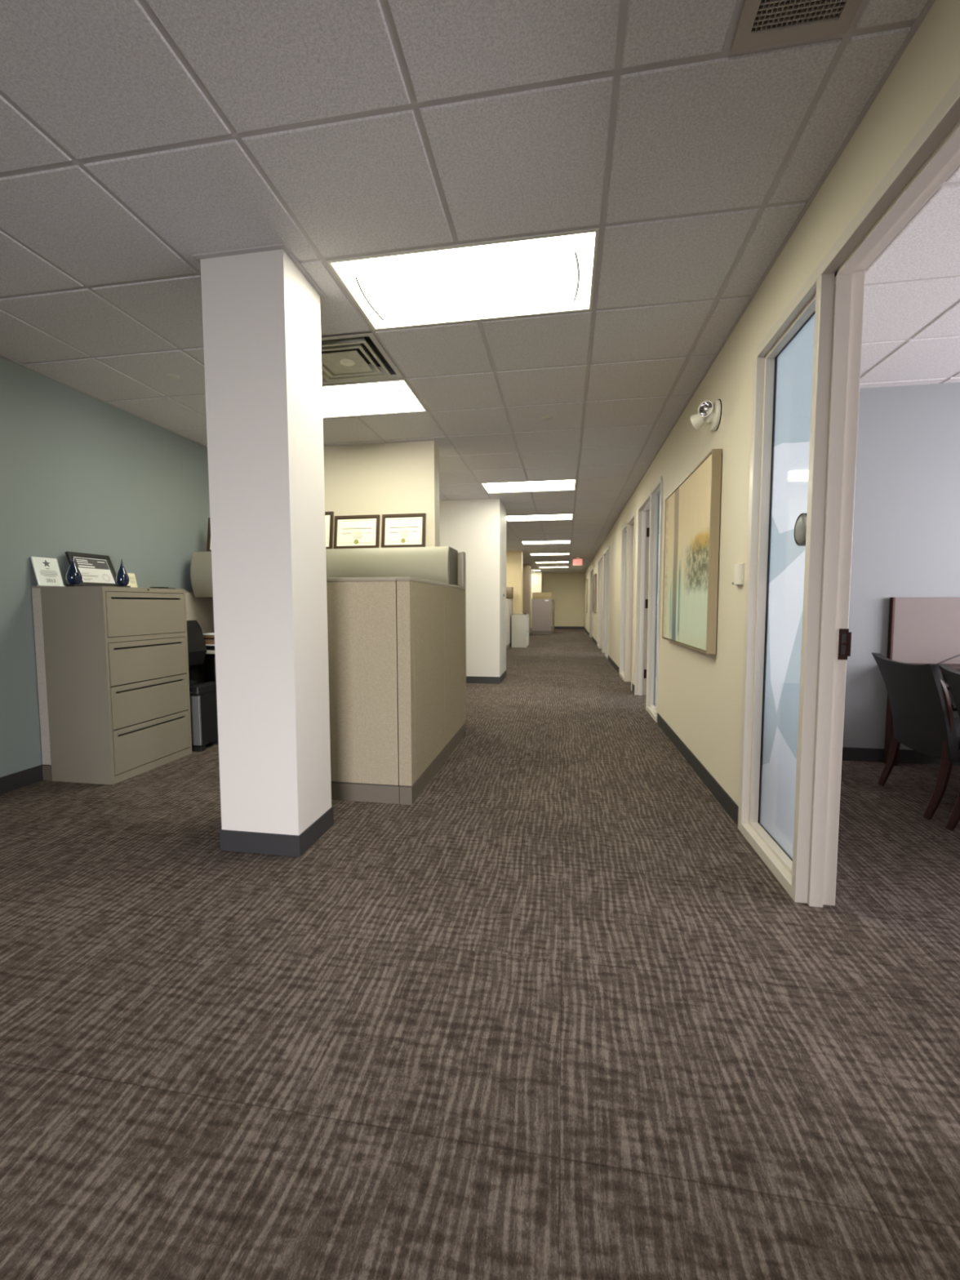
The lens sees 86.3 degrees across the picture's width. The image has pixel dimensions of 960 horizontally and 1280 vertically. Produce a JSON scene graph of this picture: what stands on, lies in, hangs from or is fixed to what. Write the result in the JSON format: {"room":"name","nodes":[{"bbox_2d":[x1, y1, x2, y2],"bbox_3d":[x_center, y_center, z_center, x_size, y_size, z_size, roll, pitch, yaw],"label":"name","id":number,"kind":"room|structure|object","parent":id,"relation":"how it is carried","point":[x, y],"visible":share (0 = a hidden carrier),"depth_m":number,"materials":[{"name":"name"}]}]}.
{"room":"open-plan office","nodes":[
{"label":"open-plan office","id":0,"kind":"room"},
{"bbox_2d":[0,356,209,777],"bbox_3d":[-3.354,-0.331,1.337,0.150,2.829,7.980,1,4,9],"label":"wall","id":1,"kind":"structure","parent":0,"point":[80,472],"depth_m":3.60,"materials":[{"name":"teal paint"}]},
{"bbox_2d":[0,764,43,794],"bbox_3d":[-2.458,0.690,6.324,0.008,0.105,17.950,1,4,9],"label":"baseboard","id":2,"kind":"structure","parent":1,"relation":"attached to","point":[8,783],"depth_m":3.29,"materials":[{"name":"grey rubber"}]},
{"bbox_2d":[200,248,331,835],"bbox_3d":[-1.014,-0.404,2.493,0.397,2.809,0.340,1,4,9],"label":"wall column","id":3,"kind":"structure","parent":0,"point":[261,315],"depth_m":2.34,"materials":[{"name":"white paint"}]},
{"bbox_2d":[191,242,326,298],"bbox_3d":[-1.017,-1.702,2.404,0.441,0.008,0.388,1,4,9],"label":"trim","id":4,"kind":"structure","parent":3,"relation":"attached to","point":[197,257],"depth_m":2.24,"materials":[{"name":"grey metal"}]},
{"bbox_2d":[219,806,333,857],"bbox_3d":[-1.012,0.947,2.586,0.411,0.100,0.354,1,4,9],"label":"baseboard","id":5,"kind":"structure","parent":3,"relation":"attached to","point":[277,844],"depth_m":2.42,"materials":[{"name":"grey rubber"}]},
{"bbox_2d":[323,440,439,547],"bbox_3d":[-1.512,-0.597,5.163,2.229,2.829,0.190,1,4,9],"label":"wall","id":6,"kind":"structure","parent":0,"point":[393,477],"depth_m":4.91,"materials":[{"name":"beige paint"}]},
{"bbox_2d":[0,0,928,573],"bbox_3d":[0.569,-2.319,11.075,4.372,0.030,28.700,1,4,9],"label":"ceiling","id":7,"kind":"structure","parent":0,"point":[139,139],"depth_m":1.86,"materials":[{"name":"tile"}]},
{"bbox_2d":[164,373,179,379],"bbox_3d":[-2.069,-1.772,3.442,0.084,0.006,0.084,1,4,9],"label":"sprinkler cover","id":8,"kind":"object","parent":7,"relation":"attached to","point":[170,375],"visible":1,"depth_m":3.44,"materials":[{"name":"white plastic"}]},
{"bbox_2d":[320,332,404,384],"bbox_3d":[-0.855,-1.804,3.233,0.592,0.118,0.592,1,4,9],"label":"ceiling vent","id":9,"kind":"object","parent":7,"relation":"in","point":[357,357],"visible":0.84,"depth_m":3.26,"materials":[{"name":"grey metal"}]},
{"bbox_2d":[322,369,427,417],"bbox_3d":[-1.056,-1.854,3.882,1.195,0.123,0.586,1,4,9],"label":"ceiling light","id":10,"kind":"object","parent":7,"relation":"attached to","point":[389,396],"visible":0.49,"depth_m":3.86,"materials":[{"name":"white plastic"}]},
{"bbox_2d":[322,380,422,413],"bbox_3d":[-1.056,-1.831,3.884,1.163,0.032,0.554,1,4,9],"label":"diffuser","id":11,"kind":"object","parent":10,"relation":"attached to","point":[379,397],"depth_m":3.85,"materials":[{"name":"white plastic"}]},
{"bbox_2d":[326,227,599,330],"bbox_3d":[-0.052,-1.760,2.483,1.195,0.123,0.586,1,4,9],"label":"ceiling light","id":12,"kind":"object","parent":7,"relation":"attached to","point":[548,273],"visible":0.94,"depth_m":2.44,"materials":[{"name":"white plastic"}]},
{"bbox_2d":[480,479,576,493],"bbox_3d":[0.645,-2.049,6.683,1.195,0.123,0.586,1,4,9],"label":"ceiling light","id":13,"kind":"object","parent":7,"relation":"attached to","point":[563,484],"visible":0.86,"depth_m":6.69,"materials":[{"name":"white plastic"}]},
{"bbox_2d":[506,513,573,521],"bbox_3d":[1.044,-2.215,9.083,1.195,0.123,0.586,1,4,9],"label":"ceiling light","id":14,"kind":"object","parent":7,"relation":"attached to","point":[570,516],"visible":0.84,"depth_m":9.14,"materials":[{"name":"white plastic"}]},
{"bbox_2d":[506,514,572,519],"bbox_3d":[1.044,-2.192,9.085,1.163,0.032,0.554,1,4,9],"label":"diffuser","id":15,"kind":"object","parent":14,"relation":"attached to","point":[543,517],"depth_m":9.07,"materials":[{"name":"white plastic"}]},
{"bbox_2d":[520,540,570,544],"bbox_3d":[1.642,-2.463,12.683,1.195,0.123,0.586,1,4,9],"label":"ceiling light","id":16,"kind":"object","parent":7,"relation":"attached to","point":[552,541],"visible":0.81,"depth_m":12.74,"materials":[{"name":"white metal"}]},
{"bbox_2d":[522,540,569,542],"bbox_3d":[1.642,-2.441,12.684,1.163,0.032,0.554,1,4,9],"label":"diffuser","id":17,"kind":"object","parent":16,"relation":"attached to","point":[553,541],"depth_m":12.61,"materials":[{"name":"white plastic"}]},
{"bbox_2d":[542,415,551,419],"bbox_3d":[0.552,-1.830,4.212,0.084,0.006,0.084,1,4,9],"label":"sprinkler cover","id":18,"kind":"object","parent":7,"relation":"attached to","point":[545,417],"visible":1,"depth_m":4.20,"materials":[{"name":"white plastic"}]},
{"bbox_2d":[529,552,569,555],"bbox_3d":[2.141,-2.670,15.683,1.195,0.123,0.586,1,4,9],"label":"ceiling light","id":19,"kind":"object","parent":7,"relation":"attached to","point":[568,553],"visible":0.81,"depth_m":15.88,"materials":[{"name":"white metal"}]},
{"bbox_2d":[531,553,568,555],"bbox_3d":[2.141,-2.648,15.684,1.163,0.032,0.554,1,4,9],"label":"diffuser","id":20,"kind":"object","parent":19,"relation":"attached to","point":[531,553],"depth_m":15.65,"materials":[{"name":"white plastic"}]},
{"bbox_2d":[535,561,568,563],"bbox_3d":[2.639,-2.877,18.682,1.195,0.123,0.586,1,4,9],"label":"ceiling light","id":21,"kind":"object","parent":7,"relation":"attached to","point":[535,562],"visible":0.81,"depth_m":18.73,"materials":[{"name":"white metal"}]},
{"bbox_2d":[542,561,568,562],"bbox_3d":[2.639,-2.855,18.684,1.163,0.032,0.554,1,4,9],"label":"diffuser","id":22,"kind":"object","parent":21,"relation":"attached to","point":[542,562],"depth_m":18.60,"materials":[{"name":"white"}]},
{"bbox_2d":[538,566,568,568],"bbox_3d":[3.038,-3.043,21.082,1.195,0.123,0.586,1,4,9],"label":"ceiling light","id":23,"kind":"object","parent":7,"relation":"attached to","point":[539,566],"visible":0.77,"depth_m":21.03,"materials":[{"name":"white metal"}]},
{"bbox_2d":[573,556,582,565],"bbox_3d":[3.167,-2.550,16.596,0.310,0.272,0.070,1,4,9],"label":"exit sign","id":24,"kind":"object","parent":7,"relation":"hanging from","point":[577,561],"visible":1,"depth_m":16.57,"materials":[{"name":"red plastic"}]},
{"bbox_2d":[730,0,862,52],"bbox_3d":[0.795,-1.683,1.109,0.293,0.134,0.586,1,4,9],"label":"ceiling vent","id":25,"kind":"object","parent":7,"relation":"in","point":[762,23],"visible":1,"depth_m":1.35,"materials":[{"name":"beige metal"}]},
{"bbox_2d":[439,498,506,676],"bbox_3d":[-0.876,-0.803,8.152,2.505,2.829,0.870,1,4,9],"label":"wall","id":26,"kind":"structure","parent":0,"point":[477,528],"depth_m":7.57,"materials":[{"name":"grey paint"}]},
{"bbox_2d":[466,669,506,683],"bbox_3d":[-0.865,0.558,8.245,2.502,0.100,0.884,1,4,9],"label":"baseboard","id":27,"kind":"structure","parent":26,"relation":"attached to","point":[469,679],"depth_m":7.66,"materials":[{"name":"grey rubber"}]},
{"bbox_2d":[0,628,959,1279],"bbox_3d":[2.270,0.474,10.985,8.300,0.120,29.100,1,4,9],"label":"floor","id":28,"kind":"structure","parent":0,"point":[549,1012],"depth_m":1.42,"materials":[{"name":"carpet"}]},
{"bbox_2d":[40,586,191,784],"bbox_3d":[-2.571,0.276,3.693,0.471,1.293,0.722,1,4,9],"label":"filing cabinet","id":29,"kind":"object","parent":28,"relation":"on","point":[117,659],"visible":1,"depth_m":3.39,"materials":[{"name":"brown metal"}]},
{"bbox_2d":[66,554,82,586],"bbox_3d":[-2.681,-0.458,3.376,0.083,0.215,0.090,1,4,9],"label":"trophy","id":30,"kind":"object","parent":29,"relation":"on","point":[73,575],"visible":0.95,"depth_m":3.36,"materials":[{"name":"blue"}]},
{"bbox_2d":[65,551,118,586],"bbox_3d":[-2.795,-0.501,3.710,0.114,0.248,0.335,1,4,9],"label":"framed certificate","id":31,"kind":"object","parent":29,"relation":"on","point":[95,570],"visible":0.77,"depth_m":3.71,"materials":[{"name":"black"}]},
{"bbox_2d":[115,559,130,586],"bbox_3d":[-2.537,-0.471,3.630,0.075,0.205,0.082,1,4,9],"label":"trophy","id":32,"kind":"object","parent":29,"relation":"on","point":[122,580],"visible":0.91,"depth_m":3.61,"materials":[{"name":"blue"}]},
{"bbox_2d":[126,573,137,587],"bbox_3d":[-2.669,-0.449,3.908,0.030,0.123,0.100,1,4,9],"label":"card","id":33,"kind":"object","parent":29,"relation":"on","point":[132,583],"visible":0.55,"depth_m":3.92,"materials":[{"name":"beige paper"}]},
{"bbox_2d":[150,586,175,589],"bbox_3d":[-2.384,-0.391,3.854,0.110,0.012,0.140,1,4,9],"label":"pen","id":34,"kind":"object","parent":29,"relation":"on","point":[150,587],"visible":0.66,"depth_m":3.79,"materials":[{"name":"black"}]},
{"bbox_2d":[31,586,214,780],"bbox_3d":[-2.766,0.237,4.227,0.070,1.297,1.708,1,4,9],"label":"wall","id":35,"kind":"structure","parent":28,"relation":"on","point":[201,610],"depth_m":3.41,"materials":[{"name":"beige paint"}]},
{"bbox_2d":[30,556,64,586],"bbox_3d":[-2.889,-0.453,3.421,0.063,0.196,0.170,1,4,9],"label":"plaque","id":36,"kind":"object","parent":35,"relation":"on","point":[46,570],"visible":0.96,"depth_m":3.41,"materials":[{"name":"white plastic"}]},
{"bbox_2d":[186,620,206,685],"bbox_3d":[-2.566,0.359,4.317,0.281,1.038,0.420,1,4,9],"label":"office chair","id":37,"kind":"object","parent":28,"relation":"on","point":[197,649],"visible":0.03,"depth_m":4.39,"materials":[{"name":"black fabric"}]},
{"bbox_2d":[188,649,215,733],"bbox_3d":[-1.434,0.470,4.637,2.415,0.772,0.495,1,4,9],"label":"desk","id":38,"kind":"object","parent":28,"relation":"on","point":[205,673],"visible":0.02,"depth_m":4.81,"materials":[{"name":"grey laminate"}]},
{"bbox_2d":[205,644,214,650],"bbox_3d":[-2.390,0.058,4.641,0.430,0.050,0.215,1,4,9],"label":"paper tray","id":39,"kind":"object","parent":38,"relation":"on","point":[209,646],"visible":0.07,"depth_m":4.54,"materials":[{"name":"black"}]},
{"bbox_2d":[203,635,214,644],"bbox_3d":[-2.394,-0.009,4.643,0.400,0.081,0.202,1,4,9],"label":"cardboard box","id":40,"kind":"object","parent":39,"relation":"on","point":[209,639],"visible":0.08,"depth_m":4.54,"materials":[{"name":"brown cardboard"}]},
{"bbox_2d":[202,632,214,635],"bbox_3d":[-2.342,-0.055,4.621,0.271,0.012,0.196,1,4,9],"label":"loose papers","id":41,"kind":"object","parent":40,"relation":"on","point":[209,633],"visible":0.25,"depth_m":4.54,"materials":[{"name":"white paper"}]},
{"bbox_2d":[205,649,215,653],"bbox_3d":[-1.435,0.100,4.612,2.415,0.030,0.495,1,4,9],"label":"countertop","id":42,"kind":"structure","parent":38,"relation":"on","point":[208,651],"depth_m":4.52,"materials":[{"name":"grey laminate"}]},
{"bbox_2d":[189,681,218,751],"bbox_3d":[-2.256,0.622,4.210,0.102,0.530,0.276,1,4,9],"label":"computer","id":43,"kind":"object","parent":28,"relation":"on","point":[203,695],"visible":0.74,"depth_m":4.12,"materials":[{"name":"black plastic"}]},
{"bbox_2d":[213,653,216,681],"bbox_3d":[-2.107,0.479,4.749,0.460,0.741,0.446,1,4,9],"label":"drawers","id":44,"kind":"object","parent":28,"relation":"on","point":[215,654],"visible":0.09,"depth_m":4.56,"materials":[{"name":"grey metal"}]},
{"bbox_2d":[326,577,399,804],"bbox_3d":[-0.866,0.298,3.062,0.798,1.328,0.072,1,4,9],"label":"wall","id":45,"kind":"structure","parent":28,"relation":"on","point":[362,630],"depth_m":3.00,"materials":[{"name":"fabric"}]},
{"bbox_2d":[395,577,465,804],"bbox_3d":[-0.303,0.249,3.764,0.079,1.328,1.644,1,4,9],"label":"wall","id":46,"kind":"structure","parent":28,"relation":"on","point":[431,615],"depth_m":3.33,"materials":[{"name":"fabric"}]},
{"bbox_2d":[457,551,466,730],"bbox_3d":[-1.363,0.018,4.857,2.485,1.643,0.112,1,4,9],"label":"wall","id":47,"kind":"structure","parent":28,"relation":"on","point":[461,555],"depth_m":4.62,"materials":[{"name":"fabric"}]},
{"bbox_2d":[190,551,213,597],"bbox_3d":[-1.975,-0.599,4.704,1.225,0.412,0.395,1,4,9],"label":"bin","id":48,"kind":"object","parent":47,"relation":"attached to","point":[201,570],"visible":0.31,"depth_m":4.61,"materials":[{"name":"beige metal"}]},
{"bbox_2d":[206,517,211,551],"bbox_3d":[-2.341,-0.978,4.782,0.400,0.330,0.120,1,4,9],"label":"framed certificate","id":49,"kind":"object","parent":48,"relation":"on","point":[208,545],"visible":0.1,"depth_m":4.77,"materials":[{"name":"brown wood"}]},
{"bbox_2d":[325,546,457,585],"bbox_3d":[-0.791,-0.588,4.508,1.135,0.412,0.395,1,4,9],"label":"overhead cabinet","id":50,"kind":"object","parent":47,"relation":"attached to","point":[437,564],"visible":0.49,"depth_m":4.32,"materials":[{"name":"beige metal"}]},
{"bbox_2d":[324,511,333,549],"bbox_3d":[-1.530,-0.976,4.619,0.455,0.345,0.124,1,4,9],"label":"framed certificate","id":51,"kind":"object","parent":50,"relation":"on","point":[329,516],"visible":0.23,"depth_m":4.55,"materials":[{"name":"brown paper"}]},
{"bbox_2d":[333,514,380,548],"bbox_3d":[-1.077,-0.945,4.508,0.415,0.297,0.111,1,4,9],"label":"framed certificate","id":52,"kind":"object","parent":50,"relation":"on","point":[352,531],"visible":0.99,"depth_m":4.48,"materials":[{"name":"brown paper"}]},
{"bbox_2d":[381,513,426,547],"bbox_3d":[-0.655,-0.941,4.439,0.390,0.297,0.111,1,4,9],"label":"framed certificate","id":53,"kind":"object","parent":50,"relation":"on","point":[403,530],"visible":0.98,"depth_m":4.41,"materials":[{"name":"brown paper"}]},
{"bbox_2d":[506,598,512,649],"bbox_3d":[0.660,-0.403,13.224,0.069,1.328,3.100,1,4,9],"label":"wall","id":54,"kind":"structure","parent":28,"relation":"on","point":[508,602],"depth_m":13.73,"materials":[{"name":"grey fabric"}]},
{"bbox_2d":[506,586,513,599],"bbox_3d":[0.404,-1.326,14.478,1.045,0.320,0.350,1,4,9],"label":"bin","id":55,"kind":"object","parent":54,"relation":"attached to","point":[509,590],"visible":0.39,"depth_m":14.26,"materials":[{"name":"brown"}]},
{"bbox_2d":[511,613,528,647],"bbox_3d":[1.138,-0.272,14.345,0.436,0.912,0.754,1,4,9],"label":"filing cabinet","id":56,"kind":"object","parent":28,"relation":"on","point":[520,622],"visible":1,"depth_m":13.98,"materials":[{"name":"beige metal"}]},
{"bbox_2d":[531,598,551,634],"bbox_3d":[2.434,-0.926,20.193,0.790,1.410,0.074,1,4,9],"label":"wall","id":57,"kind":"structure","parent":28,"relation":"on","point":[541,609],"depth_m":20.16,"materials":[{"name":"metal"}]},
{"bbox_2d":[551,599,554,633],"bbox_3d":[3.082,-1.003,21.518,0.067,1.380,1.700,1,4,9],"label":"wall","id":58,"kind":"structure","parent":28,"relation":"on","point":[553,600],"depth_m":20.70,"materials":[{"name":"fabric"}]},
{"bbox_2d":[532,592,551,598],"bbox_3d":[2.520,-1.737,20.697,0.780,0.360,0.400,1,4,9],"label":"bin","id":59,"kind":"object","parent":58,"relation":"attached to","point":[535,595],"visible":0.67,"depth_m":20.51,"materials":[{"name":"beige"}]},
{"bbox_2d":[871,652,959,819],"bbox_3d":[2.771,0.539,2.949,0.680,0.861,0.675,1,4,17],"label":"chair","id":60,"kind":"object","parent":28,"relation":"on","point":[924,722],"visible":0.99,"depth_m":2.84,"materials":[{"name":"black leather"}]},
{"bbox_2d":[883,663,959,765],"bbox_3d":[3.717,0.608,2.709,1.840,0.742,1.865,1,4,9],"label":"office desk","id":61,"kind":"object","parent":28,"relation":"on","point":[889,720],"visible":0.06,"depth_m":3.71,"materials":[{"name":"brown wood"}]},
{"bbox_2d":[886,597,959,664],"bbox_3d":[3.847,-0.062,3.563,1.775,0.476,0.040,1,4,9],"label":"tackboard","id":62,"kind":"object","parent":61,"relation":"on","point":[922,630],"visible":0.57,"depth_m":3.66,"materials":[{"name":"grey fabric"}]},
{"bbox_2d":[936,654,959,664],"bbox_3d":[3.539,0.128,3.446,0.863,0.111,0.015,0,4,8],"label":"power cable","id":63,"kind":"object","parent":61,"relation":"on","point":[957,655],"visible":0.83,"depth_m":3.49,"materials":[{"name":"black plastic"}]},
{"bbox_2d":[937,664,959,831],"bbox_3d":[2.604,0.585,2.296,0.675,0.861,0.674,1,4,19],"label":"chair","id":64,"kind":"object","parent":28,"relation":"on","point":[952,676],"visible":1,"depth_m":2.63,"materials":[{"name":"black leather"}]},
{"bbox_2d":[506,551,523,613],"bbox_3d":[0.138,-1.286,15.155,2.210,2.829,0.550,1,4,9],"label":"wall","id":65,"kind":"structure","parent":0,"point":[514,559],"depth_m":14.71,"materials":[{"name":"beige paint"}]},
{"bbox_2d":[522,564,531,633],"bbox_3d":[0.881,-1.609,19.835,2.140,2.829,0.750,1,4,9],"label":"wall","id":66,"kind":"structure","parent":0,"point":[526,575],"depth_m":19.31,"materials":[{"name":"beige paint"}]},
{"bbox_2d":[530,571,542,627],"bbox_3d":[1.802,-1.943,24.663,2.375,2.829,1.600,1,4,9],"label":"wall","id":67,"kind":"structure","parent":0,"point":[536,578],"depth_m":23.68,"materials":[{"name":"beige paint"}]},
{"bbox_2d":[542,573,584,626],"bbox_3d":[4.630,-1.978,25.105,8.300,2.829,0.200,1,4,9],"label":"wall","id":68,"kind":"structure","parent":0,"point":[567,589],"depth_m":25.06,"materials":[{"name":"beige paint"}]},
{"bbox_2d":[554,626,583,628],"bbox_3d":[4.091,-0.615,25.183,1.997,0.100,0.008,1,4,9],"label":"baseboard","id":69,"kind":"structure","parent":68,"relation":"attached to","point":[555,627],"depth_m":25.15,"materials":[{"name":"grey rubber"}]},
{"bbox_2d":[583,0,959,806],"bbox_3d":[2.786,-0.992,10.798,0.118,2.829,28.700,1,4,9],"label":"wall","id":70,"kind":"structure","parent":0,"point":[700,695],"depth_m":2.76,"materials":[{"name":"beige paint"}]},
{"bbox_2d":[0,0,935,572],"bbox_3d":[0.569,-2.304,11.075,4.372,0.008,28.700,1,4,9],"label":"trim","id":71,"kind":"structure","parent":70,"relation":"attached to","point":[917,22],"depth_m":1.98,"materials":[{"name":"grey metal"}]},
{"bbox_2d":[585,579,587,612],"bbox_3d":[4.485,-1.843,21.532,0.050,1.350,1.100,1,4,9],"label":"wall picture","id":72,"kind":"object","parent":70,"relation":"attached to","point":[586,580],"visible":0.97,"depth_m":21.03,"materials":[{"name":"beige paper"}]},
{"bbox_2d":[589,570,591,636],"bbox_3d":[4.070,-1.316,18.542,0.144,2.410,0.693,1,4,9],"label":"window","id":73,"kind":"structure","parent":70,"relation":"in","point":[590,571],"depth_m":18.85,"materials":[{"name":"beige paint"}]},
{"bbox_2d":[590,567,593,637],"bbox_3d":[3.929,-1.258,17.697,0.144,2.410,0.990,1,4,9],"label":"door","id":74,"kind":"structure","parent":70,"relation":"in","point":[592,569],"depth_m":18.11,"materials":[{"name":"beige paint"}]},
{"bbox_2d":[592,573,596,612],"bbox_3d":[3.516,-1.431,15.701,0.050,1.130,1.250,1,4,9],"label":"wall picture","id":75,"kind":"object","parent":70,"relation":"attached to","point":[594,576],"visible":1,"depth_m":15.45,"materials":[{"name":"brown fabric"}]},
{"bbox_2d":[592,575,595,610],"bbox_3d":[3.523,-1.431,15.700,0.033,1.070,1.190,1,4,9],"label":"print","id":76,"kind":"object","parent":75,"relation":"attached to","point":[593,576],"depth_m":15.90,"materials":[{"name":"grey fabric"}]},
{"bbox_2d":[596,558,599,648],"bbox_3d":[3.311,-1.001,13.975,0.144,2.410,0.693,1,4,9],"label":"window","id":77,"kind":"structure","parent":70,"relation":"in","point":[598,585],"depth_m":14.27,"materials":[{"name":"beige paint"}]},
{"bbox_2d":[599,554,603,648],"bbox_3d":[3.169,-0.942,13.120,0.144,2.410,0.990,1,4,9],"label":"door","id":78,"kind":"structure","parent":70,"relation":"in","point":[602,556],"depth_m":13.54,"materials":[{"name":"beige paint"}]},
{"bbox_2d":[602,549,608,654],"bbox_3d":[2.971,-0.860,11.929,0.144,2.410,0.930,1,4,9],"label":"door","id":79,"kind":"structure","parent":70,"relation":"in","point":[606,553],"depth_m":12.28,"materials":[{"name":"beige paint"}]},
{"bbox_2d":[604,545,609,659],"bbox_3d":[2.835,-0.803,11.109,0.144,2.410,0.703,1,4,9],"label":"window","id":80,"kind":"structure","parent":70,"relation":"in","point":[608,548],"depth_m":10.89,"materials":[{"name":"beige paint"}]},
{"bbox_2d":[618,522,626,680],"bbox_3d":[2.338,-0.597,8.119,0.144,2.410,0.673,1,4,9],"label":"window","id":81,"kind":"structure","parent":70,"relation":"in","point":[624,533],"depth_m":8.39,"materials":[{"name":"beige paint"}]},
{"bbox_2d":[624,511,635,690],"bbox_3d":[2.201,-0.540,7.299,0.144,2.410,0.880,1,4,9],"label":"door","id":82,"kind":"structure","parent":70,"relation":"in","point":[631,522],"depth_m":7.67,"materials":[{"name":"beige paint"}]},
{"bbox_2d":[634,489,659,709],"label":"door","id":83,"kind":"structure","parent":70,"relation":"in","point":[646,508],"depth_m":6.49,"materials":[{"name":"beige paint"}]},
{"bbox_2d":[646,475,662,722],"bbox_3d":[1.866,-0.401,5.278,0.144,2.410,0.613,1,4,9],"label":"window","id":84,"kind":"structure","parent":70,"relation":"in","point":[657,489],"depth_m":5.51,"materials":[{"name":"beige paint"}]},
{"bbox_2d":[583,626,738,826],"bbox_3d":[2.727,0.368,10.901,0.007,0.102,28.700,1,4,9],"label":"baseboard","id":85,"kind":"structure","parent":70,"relation":"attached to","point":[731,808],"depth_m":3.46,"materials":[{"name":"grey rubber"}]},
{"bbox_2d":[662,448,721,653],"bbox_3d":[1.532,-0.576,3.805,0.053,1.225,1.460,1,4,9],"label":"framed painting","id":86,"kind":"object","parent":70,"relation":"attached to","point":[692,509],"visible":1,"depth_m":3.48,"materials":[{"name":"paint"}]},
{"bbox_2d":[690,399,721,431],"bbox_3d":[1.388,-1.388,3.169,0.156,0.181,0.181,1,4,9],"label":"emergency light","id":87,"kind":"object","parent":70,"relation":"attached to","point":[709,411],"visible":1,"depth_m":3.14,"materials":[{"name":"beige plastic"}]},
{"bbox_2d":[732,563,744,586],"bbox_3d":[1.367,-0.346,2.711,0.029,0.117,0.100,1,4,9],"label":"thermostat","id":88,"kind":"object","parent":70,"relation":"attached to","point":[739,569],"visible":1,"depth_m":2.67,"materials":[{"name":"beige plastic"}]},
{"bbox_2d":[737,266,817,896],"bbox_3d":[1.365,-0.193,2.268,0.144,2.410,0.643,1,4,9],"label":"window","id":89,"kind":"structure","parent":70,"relation":"in","point":[783,368],"depth_m":2.40,"materials":[{"name":"clear glass"}]},
{"bbox_2d":[794,512,806,546],"bbox_3d":[1.329,-0.452,2.095,0.034,0.132,0.132,1,4,9],"label":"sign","id":90,"kind":"object","parent":89,"relation":"attached to","point":[800,527],"visible":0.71,"depth_m":2.09,"materials":[{"name":"grey metal"}]},
{"bbox_2d":[791,75,959,907],"bbox_3d":[1.232,-0.136,1.438,0.153,2.410,1.052,1,4,9],"label":"door frame","id":91,"kind":"structure","parent":70,"relation":"in","point":[932,155],"depth_m":1.89,"materials":[{"name":"beige paint"}]},
{"bbox_2d":[842,382,959,750],"bbox_3d":[3.371,-0.505,3.693,3.365,2.829,0.100,1,4,9],"label":"wall","id":92,"kind":"structure","parent":0,"point":[906,535],"depth_m":3.67,"materials":[{"name":"grey paint"}]},
{"bbox_2d":[841,746,959,765],"bbox_3d":[3.364,0.860,3.733,3.365,0.100,0.008,1,4,9],"label":"baseboard","id":93,"kind":"structure","parent":92,"relation":"attached to","point":[861,754],"depth_m":3.79,"materials":[{"name":"grey rubber"}]},
{"bbox_2d":[859,164,959,388],"bbox_3d":[4.502,-2.282,10.424,3.365,0.030,28.700,1,4,9],"label":"ceiling","id":94,"kind":"structure","parent":0,"point":[911,329],"depth_m":2.62,"materials":[{"name":"tile"}]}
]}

